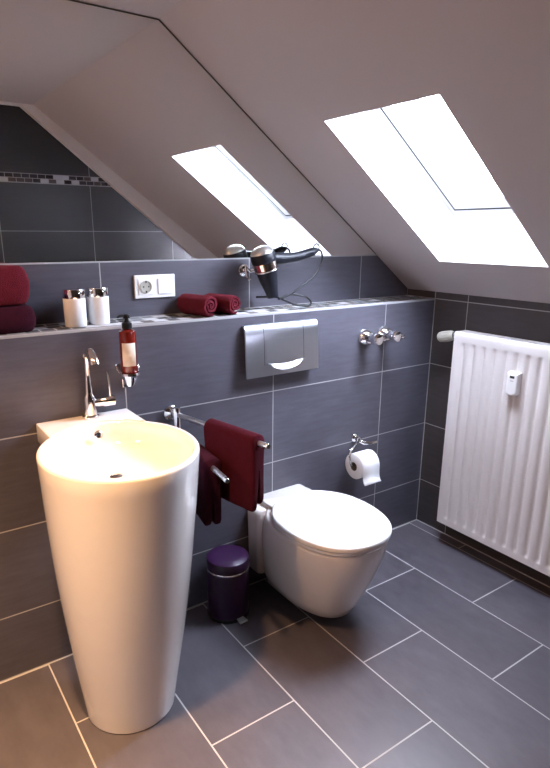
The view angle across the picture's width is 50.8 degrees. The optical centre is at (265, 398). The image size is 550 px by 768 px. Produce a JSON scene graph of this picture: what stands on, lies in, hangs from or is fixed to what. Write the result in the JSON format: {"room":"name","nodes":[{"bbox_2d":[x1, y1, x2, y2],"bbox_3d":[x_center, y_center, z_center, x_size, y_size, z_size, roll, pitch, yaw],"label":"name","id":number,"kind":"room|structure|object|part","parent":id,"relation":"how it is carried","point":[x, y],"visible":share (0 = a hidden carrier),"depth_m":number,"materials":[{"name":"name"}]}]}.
{"room":"bathroom","nodes":[
{"label":"bathroom","id":0,"kind":"room"},
{"bbox_2d":[76,0,184,18],"bbox_3d":[-0.756,-0.958,0.708,2.037,0.120,1.759,-10,19,-33],"label":"ceiling","id":1,"kind":"structure","parent":0,"point":[157,9],"depth_m":1.77,"materials":[{"name":"white paint"}]},
{"bbox_2d":[0,99,434,681],"bbox_3d":[-0.653,-0.356,1.878,3.300,2.500,0.299,-10,19,-33],"label":"wall","id":2,"kind":"structure","parent":0,"point":[309,418],"depth_m":2.15,"materials":[{"name":"tile"}]},
{"bbox_2d":[0,304,35,333],"bbox_3d":[-0.838,-0.234,1.708,0.293,0.084,0.138,-10,19,-33],"label":"folded towel","id":3,"kind":"object","parent":2,"relation":"on","point":[20,318],"visible":0.93,"depth_m":1.71,"materials":[{"name":"fabric"}]},
{"bbox_2d":[0,265,29,305],"bbox_3d":[-0.837,-0.329,1.682,0.276,0.115,0.132,-10,19,-33],"label":"folded towel","id":4,"kind":"object","parent":3,"relation":"on","point":[14,281],"visible":1,"depth_m":1.68,"materials":[{"name":"red fabric"}]},
{"bbox_2d":[62,288,86,327],"bbox_3d":[-0.605,-0.289,1.842,0.069,0.118,0.069,-10,19,-33],"label":"canister","id":5,"kind":"object","parent":2,"relation":"on","point":[74,302],"visible":1,"depth_m":1.82,"materials":[{"name":"white ceramic"}]},
{"bbox_2d":[86,287,109,324],"bbox_3d":[-0.546,-0.305,1.897,0.069,0.118,0.069,-10,19,-33],"label":"canister","id":6,"kind":"object","parent":2,"relation":"on","point":[97,297],"visible":1,"depth_m":1.87,"materials":[{"name":"white ceramic"}]},
{"bbox_2d":[115,362,139,387],"bbox_3d":[-0.439,-0.071,1.875,0.078,0.086,0.079,-10,19,-33],"label":"holder","id":7,"kind":"object","parent":2,"relation":"attached to","point":[128,380],"visible":0.62,"depth_m":1.85,"materials":[{"name":"silver metal"}]},
{"bbox_2d":[117,314,137,373],"bbox_3d":[-0.435,-0.172,1.840,0.053,0.190,0.054,0,16,-1],"label":"soap dispenser","id":8,"kind":"object","parent":7,"relation":"on","point":[127,336],"visible":1,"depth_m":1.82,"materials":[{"name":"red plastic"}]},
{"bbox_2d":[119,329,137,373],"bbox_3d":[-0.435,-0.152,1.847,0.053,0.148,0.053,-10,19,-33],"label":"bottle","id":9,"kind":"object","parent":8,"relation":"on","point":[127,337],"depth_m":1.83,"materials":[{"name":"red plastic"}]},
{"bbox_2d":[119,370,139,386],"bbox_3d":[-0.436,-0.063,1.872,0.067,0.046,0.067,-10,19,-33],"label":"cup","id":10,"kind":"object","parent":7,"relation":"on","point":[128,380],"depth_m":1.85,"materials":[{"name":"silver metal"}]},
{"bbox_2d":[134,274,174,298],"bbox_3d":[-0.392,-0.400,2.068,0.155,0.081,0.014,-10,19,-33],"label":"wall socket","id":11,"kind":"object","parent":2,"relation":"attached to","point":[158,285],"visible":1,"depth_m":2.06,"materials":[{"name":"white plastic"}]},
{"bbox_2d":[0,0,375,262],"bbox_3d":[-0.750,-0.788,1.712,3.052,0.757,0.009,-10,19,-33],"label":"wall mirror","id":12,"kind":"object","parent":2,"relation":"attached to","point":[117,143],"visible":1,"depth_m":1.90,"materials":[{"name":"silver mirror"}]},
{"bbox_2d":[0,255,376,264],"bbox_3d":[-0.759,-0.421,1.813,3.075,0.005,0.009,-10,19,-33],"label":"trim","id":13,"kind":"structure","parent":2,"relation":"attached to","point":[335,255],"depth_m":2.02,"materials":[{"name":"tile"}]},
{"bbox_2d":[177,293,216,316],"bbox_3d":[-0.247,-0.338,2.095,0.148,0.076,0.074,13,20,38],"label":"rolled towel","id":14,"kind":"object","parent":2,"relation":"on","point":[191,304],"visible":1,"depth_m":2.06,"materials":[{"name":"red fabric"}]},
{"bbox_2d":[163,405,270,483],"bbox_3d":[-0.182,0.138,1.863,0.152,0.134,0.486,-10,19,-33],"label":"towel rail","id":15,"kind":"object","parent":2,"relation":"attached to","point":[171,412],"visible":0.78,"depth_m":1.96,"materials":[{"name":"silver metal"}]},
{"bbox_3d":[-0.305,0.096,2.007,0.028,0.134,0.028,-10,19,-33],"label":"post","id":16,"kind":"part","parent":15,"relation":"part of","materials":[{"name":"silver metal"}]},
{"bbox_2d":[196,442,221,525],"bbox_3d":[-0.224,0.255,1.890,0.064,0.229,0.292,-8,18,-26],"label":"hand towel","id":17,"kind":"object","parent":15,"relation":"hanging from","point":[208,507],"visible":0.43,"depth_m":1.77,"materials":[{"name":"red fabric"}]},
{"bbox_3d":[-0.208,0.183,1.839,0.016,0.016,0.419,-8,18,-27],"label":"rail arm","id":18,"kind":"part","parent":15,"relation":"part of","materials":[{"name":"metal"}]},
{"bbox_3d":[-0.150,0.097,1.849,0.435,0.016,0.016,15,22,42],"label":"rail arm","id":19,"kind":"part","parent":15,"relation":"part of","materials":[{"name":"metal"}]},
{"bbox_2d":[204,418,264,511],"bbox_3d":[-0.099,0.207,1.829,0.233,0.253,0.054,15,22,42],"label":"hand towel","id":20,"kind":"object","parent":15,"relation":"hanging from","point":[238,452],"visible":0.86,"depth_m":1.78,"materials":[{"name":"red fabric"}]},
{"bbox_2d":[0,298,434,338],"bbox_3d":[-0.572,-0.210,1.795,3.300,0.008,0.010,-10,19,-33],"label":"trim","id":21,"kind":"structure","parent":2,"relation":"attached to","point":[418,300],"depth_m":2.01,"materials":[{"name":"tile"}]},
{"bbox_2d":[205,293,240,313],"bbox_3d":[-0.164,-0.353,2.158,0.146,0.071,0.069,12,20,36],"label":"rolled towel","id":22,"kind":"object","parent":2,"relation":"on","point":[226,304],"visible":0.67,"depth_m":2.12,"materials":[{"name":"red fabric"}]},
{"bbox_2d":[238,264,277,280],"bbox_3d":[-0.024,-0.484,2.232,0.164,0.061,0.093,11,19,33],"label":"holder","id":23,"kind":"object","parent":2,"relation":"attached to","point":[243,270],"visible":0.7,"depth_m":2.23,"materials":[{"name":"silver metal"}]},
{"bbox_2d":[250,243,322,306],"bbox_3d":[0.082,-0.486,2.285,0.336,0.244,0.138,-10,19,-33],"label":"hairdryer","id":24,"kind":"object","parent":23,"relation":"hanging from","point":[264,258],"visible":1,"depth_m":2.21,"materials":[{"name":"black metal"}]},
{"bbox_3d":[0.114,-0.558,2.268,0.224,0.061,0.046,-10,19,-33],"label":"handle","id":25,"kind":"part","parent":24,"relation":"part of","materials":[{"name":"black plastic"}]},
{"bbox_2d":[242,319,318,378],"bbox_3d":[0.069,-0.193,2.225,0.344,0.196,0.044,-10,19,-33],"label":"flush plate","id":26,"kind":"object","parent":2,"relation":"attached to","point":[276,348],"visible":1,"depth_m":2.21,"materials":[{"name":"silver plastic"}]},
{"bbox_2d":[248,484,391,617],"bbox_3d":[0.213,0.602,2.230,0.392,0.373,0.564,-10,19,-33],"label":"toilet","id":27,"kind":"object","parent":2,"relation":"attached to","point":[321,550],"visible":0.97,"depth_m":2.09,"materials":[{"name":"white ceramic"}]},
{"bbox_3d":[0.239,0.461,2.151,0.388,0.014,0.462,-10,19,-33],"label":"seat","id":28,"kind":"part","parent":27,"relation":"part of","materials":[{"name":"white plastic"}]},
{"bbox_3d":[0.241,0.444,2.145,0.392,0.022,0.470,-10,19,-33],"label":"lid","id":29,"kind":"part","parent":27,"relation":"part of","materials":[{"name":"white plastic"}]},
{"bbox_2d":[349,433,376,465],"bbox_3d":[0.416,0.221,2.569,0.174,0.113,0.084,-10,19,-33],"label":"toilet paper holder","id":30,"kind":"object","parent":2,"relation":"attached to","point":[355,437],"visible":0.94,"depth_m":2.57,"materials":[{"name":"silver metal"}]},
{"bbox_3d":[0.405,0.234,2.551,0.132,0.099,0.062,-10,19,-33],"label":"bracket arm","id":31,"kind":"part","parent":30,"relation":"part of","materials":[{"name":"silver metal"}]},
{"bbox_2d":[345,449,380,485],"bbox_3d":[0.432,0.295,2.544,0.102,0.124,0.130,-10,19,-33],"label":"toilet paper roll","id":32,"kind":"object","parent":30,"relation":"hanging from","point":[367,467],"visible":0.98,"depth_m":2.51,"materials":[{"name":"white paper"}]},
{"bbox_2d":[358,328,386,345],"bbox_3d":[0.458,-0.255,2.460,0.077,0.076,0.100,-15,22,-43],"label":"shutoff valve","id":33,"kind":"object","parent":2,"relation":"attached to","point":[365,337],"visible":1,"depth_m":2.45,"materials":[{"name":"silver metal"}]},
{"bbox_3d":[0.462,-0.250,2.441,0.049,0.049,0.064,-10,19,-33],"label":"stem","id":34,"kind":"part","parent":33,"relation":"part of","materials":[{"name":"silver metal"}]},
{"bbox_2d":[377,325,404,342],"bbox_3d":[0.549,-0.275,2.519,0.077,0.076,0.100,-15,22,-43],"label":"shutoff valve","id":35,"kind":"object","parent":2,"relation":"attached to","point":[394,336],"visible":0.94,"depth_m":2.50,"materials":[{"name":"silver metal"}]},
{"bbox_3d":[0.554,-0.270,2.501,0.049,0.049,0.064,-10,19,-33],"label":"stem","id":36,"kind":"part","parent":35,"relation":"part of","materials":[{"name":"silver metal"}]},
{"bbox_2d":[0,519,549,767],"bbox_3d":[-0.056,1.148,1.397,3.540,0.120,2.409,-10,19,-33],"label":"floor","id":37,"kind":"structure","parent":0,"point":[443,659],"depth_m":1.90,"materials":[{"name":"tile"}]},
{"bbox_2d":[36,408,199,733],"bbox_3d":[-0.427,0.533,1.754,0.431,0.861,0.559,-10,19,-33],"label":"washbasin","id":38,"kind":"object","parent":37,"relation":"on","point":[119,488],"visible":1,"depth_m":1.57,"materials":[{"name":"white ceramic"}]},
{"bbox_2d":[82,348,115,419],"bbox_3d":[-0.515,-0.047,1.801,0.106,0.227,0.106,-10,19,-33],"label":"tap","id":39,"kind":"object","parent":38,"relation":"on","point":[90,358],"visible":1,"depth_m":1.81,"materials":[{"name":"silver metal"}]},
{"bbox_2d":[82,392,98,419],"bbox_3d":[-0.553,0.017,1.827,0.052,0.090,0.052,-10,19,-33],"label":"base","id":40,"kind":"object","parent":39,"relation":"on","point":[90,402],"depth_m":1.81,"materials":[{"name":"silver metal"}]},
{"bbox_3d":[-0.529,-0.083,1.772,0.033,0.142,0.092,-10,19,-33],"label":"spout","id":41,"kind":"part","parent":39,"relation":"part of","materials":[{"name":"silver metal"}]},
{"bbox_3d":[-0.519,0.010,1.846,0.079,0.033,0.033,-9,18,-28],"label":"lever","id":42,"kind":"part","parent":39,"relation":"part of","materials":[{"name":"silver metal"}]},
{"bbox_2d":[206,545,248,623],"bbox_3d":[-0.139,0.712,2.238,0.174,0.253,0.166,3,16,11],"label":"pedal bin","id":43,"kind":"object","parent":37,"relation":"on","point":[227,566],"visible":1,"depth_m":2.18,"materials":[{"name":"purple plastic"}]},
{"bbox_3d":[-0.142,0.612,2.210,0.163,0.044,0.163,-10,19,-33],"label":"lid","id":44,"kind":"part","parent":43,"relation":"part of","materials":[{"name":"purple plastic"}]},
{"bbox_2d":[159,0,549,303],"bbox_3d":[0.606,-0.717,1.753,1.275,0.940,1.759,-10,19,-33],"label":"ceiling","id":45,"kind":"structure","parent":0,"point":[294,67],"depth_m":1.66,"materials":[{"name":"white paint"}]},
{"bbox_2d":[325,102,547,266],"bbox_3d":[0.645,-0.812,1.972,0.766,0.705,0.521,-10,19,-33],"label":"window","id":46,"kind":"structure","parent":45,"relation":"attached to","point":[469,220],"depth_m":2.18,"materials":[{"name":"glass"}]},
{"bbox_3d":[0.670,-0.899,1.965,0.629,0.534,0.521,-10,19,-33],"label":"frame","id":47,"kind":"part","parent":46,"relation":"part of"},
{"bbox_3d":[0.670,-0.900,1.964,0.540,0.467,0.432,-10,19,-33],"label":"sash","id":48,"kind":"part","parent":46,"relation":"part of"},
{"bbox_2d":[408,289,549,586],"bbox_3d":[1.353,0.267,2.156,0.120,1.168,2.419,-10,19,-33],"label":"wall","id":49,"kind":"structure","parent":0,"point":[527,320],"depth_m":2.67,"materials":[{"name":"tile"}]},
{"bbox_2d":[437,330,549,576],"bbox_3d":[1.103,0.244,2.300,0.128,0.913,1.106,-10,19,-33],"label":"radiator","id":50,"kind":"object","parent":49,"relation":"attached to","point":[494,491],"visible":1,"depth_m":2.41,"materials":[{"name":"white metal"}]},
{"bbox_2d":[458,330,549,346],"bbox_3d":[1.135,-0.180,2.133,0.059,0.005,0.994,-10,19,-33],"label":"grille","id":51,"kind":"object","parent":50,"relation":"attached to","point":[473,335],"depth_m":2.35,"materials":[{"name":"white metal"}]}
]}

